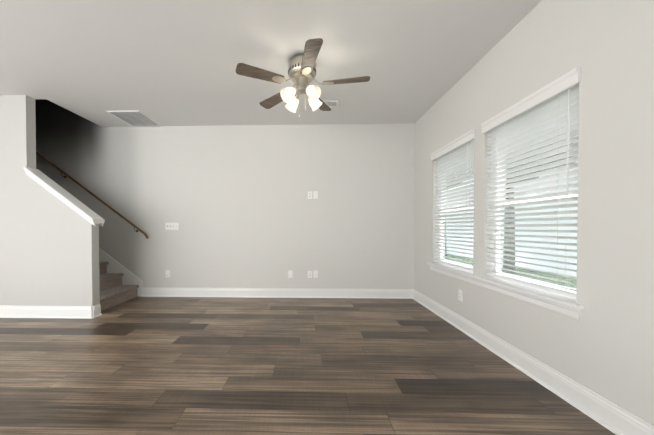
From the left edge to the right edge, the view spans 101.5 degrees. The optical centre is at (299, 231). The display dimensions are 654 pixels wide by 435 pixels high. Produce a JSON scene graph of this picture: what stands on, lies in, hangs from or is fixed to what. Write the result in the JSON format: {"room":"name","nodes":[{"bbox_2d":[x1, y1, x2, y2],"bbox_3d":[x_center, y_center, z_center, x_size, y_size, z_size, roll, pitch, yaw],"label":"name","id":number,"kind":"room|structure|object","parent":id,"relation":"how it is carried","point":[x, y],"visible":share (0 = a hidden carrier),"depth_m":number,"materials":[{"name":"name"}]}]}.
{"room":"living room","nodes":[
{"label":"living room","id":0,"kind":"room"},
{"bbox_2d":[0,95,99,305],"bbox_3d":[-4.085,-0.306,3.362,3.080,2.740,0.115,0,1,2],"label":"wall","id":1,"kind":"structure","parent":0,"point":[49,248],"depth_m":3.28,"materials":[{"name":"grey paint"}]},
{"bbox_2d":[0,305,95,318],"bbox_3d":[-4.041,0.993,3.304,3.051,0.143,0.031,0,1,2],"label":"baseboard","id":2,"kind":"structure","parent":1,"relation":"attached to","point":[6,311],"depth_m":3.28,"materials":[{"name":"white wood"}]},
{"bbox_2d":[24,167,104,226],"bbox_3d":[-2.926,-0.426,3.328,0.858,0.734,0.189,0,1,2],"label":"trim","id":3,"kind":"structure","parent":1,"relation":"attached to","point":[59,192],"depth_m":3.27,"materials":[{"name":"white wood"}]},
{"bbox_2d":[35,99,414,288],"bbox_3d":[-1.879,-1.099,4.332,7.695,4.300,0.130,0,1,2],"label":"wall","id":4,"kind":"structure","parent":0,"point":[238,206],"depth_m":4.25,"materials":[{"name":"paint"}]},
{"bbox_2d":[36,151,147,238],"bbox_3d":[-3.976,-1.085,4.279,3.167,2.402,0.092,0,1,2],"label":"handrail","id":5,"kind":"object","parent":4,"relation":"attached to","point":[92,194],"visible":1,"depth_m":4.23,"materials":[{"name":"brown wood"}]},
{"bbox_2d":[99,248,142,295],"bbox_3d":[-4.076,-0.216,3.880,3.064,2.547,0.919,0,1,2],"label":"skirt board","id":6,"kind":"object","parent":4,"relation":"attached to","point":[128,277],"visible":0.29,"depth_m":4.30,"materials":[{"name":"white wood"}]},
{"bbox_2d":[165,223,177,229],"bbox_3d":[-2.048,-0.078,4.277,0.196,0.096,0.016,0,1,2],"label":"switch plate","id":7,"kind":"object","parent":4,"relation":"attached to","point":[171,226],"visible":1,"depth_m":4.27,"materials":[{"name":"white plastic"}]},
{"bbox_2d":[142,287,411,298],"bbox_3d":[-0.392,0.981,4.237,4.284,0.143,0.031,0,1,2],"label":"baseboard","id":8,"kind":"structure","parent":4,"relation":"attached to","point":[146,291],"depth_m":4.24,"materials":[{"name":"white wood"}]},
{"bbox_2d":[288,270,291,277],"bbox_3d":[-0.141,0.680,4.233,0.070,0.115,0.016,0,1,2],"label":"outlet plate","id":9,"kind":"object","parent":4,"relation":"attached to","point":[289,273],"visible":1,"depth_m":4.24,"materials":[{"name":"white plastic"}]},
{"bbox_2d":[313,271,317,277],"bbox_3d":[0.263,0.681,4.227,0.070,0.115,0.006,0,1,2],"label":"electrical outlet","id":10,"kind":"object","parent":4,"relation":"attached to","point":[315,274],"visible":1,"depth_m":4.22,"materials":[{"name":"white plastic"}]},
{"bbox_2d":[313,191,317,198],"bbox_3d":[0.263,-0.577,4.210,0.070,0.115,0.006,0,1,2],"label":"outlet plate","id":11,"kind":"object","parent":4,"relation":"attached to","point":[315,194],"visible":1,"depth_m":4.21,"materials":[{"name":"white plastic"}]},
{"bbox_2d":[0,0,541,126],"bbox_3d":[-1.989,-1.788,0.392,7.695,0.300,7.734,0,1,2],"label":"ceiling","id":12,"kind":"structure","parent":0,"point":[168,62],"depth_m":2.49,"materials":[{"name":"white paint"}]},
{"bbox_2d":[106,110,160,126],"bbox_3d":[-2.444,-1.678,3.981,0.475,0.012,0.560,0,1,2],"label":"ceiling vent","id":13,"kind":"object","parent":12,"relation":"in","point":[135,118],"visible":1,"depth_m":3.95,"materials":[{"name":"white metal"}]},
{"bbox_2d":[235,38,369,116],"bbox_3d":[0.056,-1.382,2.571,1.224,0.568,1.228,0,1,2],"label":"ceiling fan","id":14,"kind":"object","parent":12,"relation":"hanging from","point":[302,71],"visible":1,"depth_m":2.49,"materials":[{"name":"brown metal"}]},
{"bbox_2d":[322,100,339,106],"bbox_3d":[0.359,-1.672,3.493,0.325,0.012,0.178,0,1,2],"label":"ceiling vent","id":15,"kind":"object","parent":12,"relation":"in","point":[332,103],"visible":0.54,"depth_m":3.46,"materials":[{"name":"white metal"}]},
{"bbox_2d":[0,296,615,434],"bbox_3d":[-1.987,1.126,0.495,7.695,0.050,7.864,0,1,2],"label":"floor","id":16,"kind":"structure","parent":0,"point":[139,365],"depth_m":2.00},
{"bbox_2d":[99,262,138,310],"bbox_3d":[-3.986,0.026,3.873,2.780,2.062,0.900,0,1,2],"label":"staircase","id":17,"kind":"structure","parent":16,"relation":"on","point":[114,291],"depth_m":3.99,"materials":[{"name":"wood"}]},
{"bbox_2d":[414,0,653,425],"bbox_3d":[1.774,-0.267,0.372,0.150,2.740,7.864,0,1,2],"label":"wall","id":18,"kind":"structure","parent":0,"point":[603,347],"depth_m":1.59,"materials":[{"name":"white paint"}]},
{"bbox_2d":[439,174,473,271],"bbox_3d":[1.892,-0.271,3.120,0.064,1.443,0.873,0,1,2],"label":"window","id":19,"kind":"structure","parent":18,"relation":"in","point":[441,254],"depth_m":3.37,"materials":[{"name":"white plastic"}]},
{"bbox_2d":[430,129,474,270],"bbox_3d":[1.796,-0.313,3.122,0.099,1.429,0.899,0,1,2],"label":"window blind","id":20,"kind":"object","parent":19,"relation":"attached to","point":[456,155],"visible":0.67,"depth_m":3.06,"materials":[{"name":"white plastic"}]},
{"bbox_2d":[458,290,462,301],"bbox_3d":[1.765,0.703,2.912,0.010,0.115,0.070,0,1,2],"label":"outlet","id":21,"kind":"object","parent":18,"relation":"attached to","point":[460,295],"visible":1,"depth_m":2.90,"materials":[{"name":"white plastic"}]},
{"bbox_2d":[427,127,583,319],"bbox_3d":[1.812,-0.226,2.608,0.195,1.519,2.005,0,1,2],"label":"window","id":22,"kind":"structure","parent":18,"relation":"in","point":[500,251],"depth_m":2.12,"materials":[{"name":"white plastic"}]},
{"bbox_2d":[481,67,580,297],"bbox_3d":[1.767,-0.299,2.090,0.099,1.429,0.894,0,1,2],"label":"window blind","id":23,"kind":"object","parent":22,"relation":"attached to","point":[545,112],"visible":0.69,"depth_m":1.98,"materials":[{"name":"white plastic"}]},
{"bbox_2d":[412,289,653,434],"bbox_3d":[1.684,1.031,0.391,0.031,0.143,7.604,0,1,2],"label":"baseboard","id":24,"kind":"structure","parent":18,"relation":"attached to","point":[610,416],"depth_m":1.80,"materials":[{"name":"white wood"}]},
{"label":"outside","id":25,"kind":"structure","parent":0,"visible":0},
{"bbox_2d":[445,254,575,288],"bbox_3d":[10.122,1.269,12.562,15.840,0.050,42.000,0,1,2],"label":"lawn","id":26,"kind":"structure","parent":25,"point":[573,280],"depth_m":7.87,"materials":[{"name":"green plant"}]},
{"bbox_2d":[445,170,471,257],"bbox_3d":[6.710,-1.655,12.756,3.784,5.793,3.361,0,1,2],"label":"tree","id":27,"kind":"object","parent":26,"relation":"on","point":[445,214],"depth_m":12.52,"materials":[{"name":"beige plant"}]},
{"bbox_2d":[446,161,577,275],"bbox_3d":[8.193,-0.407,12.595,0.300,3.300,38.000,0,1,2],"label":"wall","id":28,"kind":"structure","parent":26,"relation":"on","point":[571,273],"depth_m":8.82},
{"bbox_2d":[471,130,577,273],"bbox_3d":[6.467,-1.294,8.467,3.143,5.182,3.281,0,1,2],"label":"tree","id":29,"kind":"object","parent":26,"relation":"on","point":[508,257],"depth_m":8.12,"materials":[{"name":"beige plant"}]}
]}

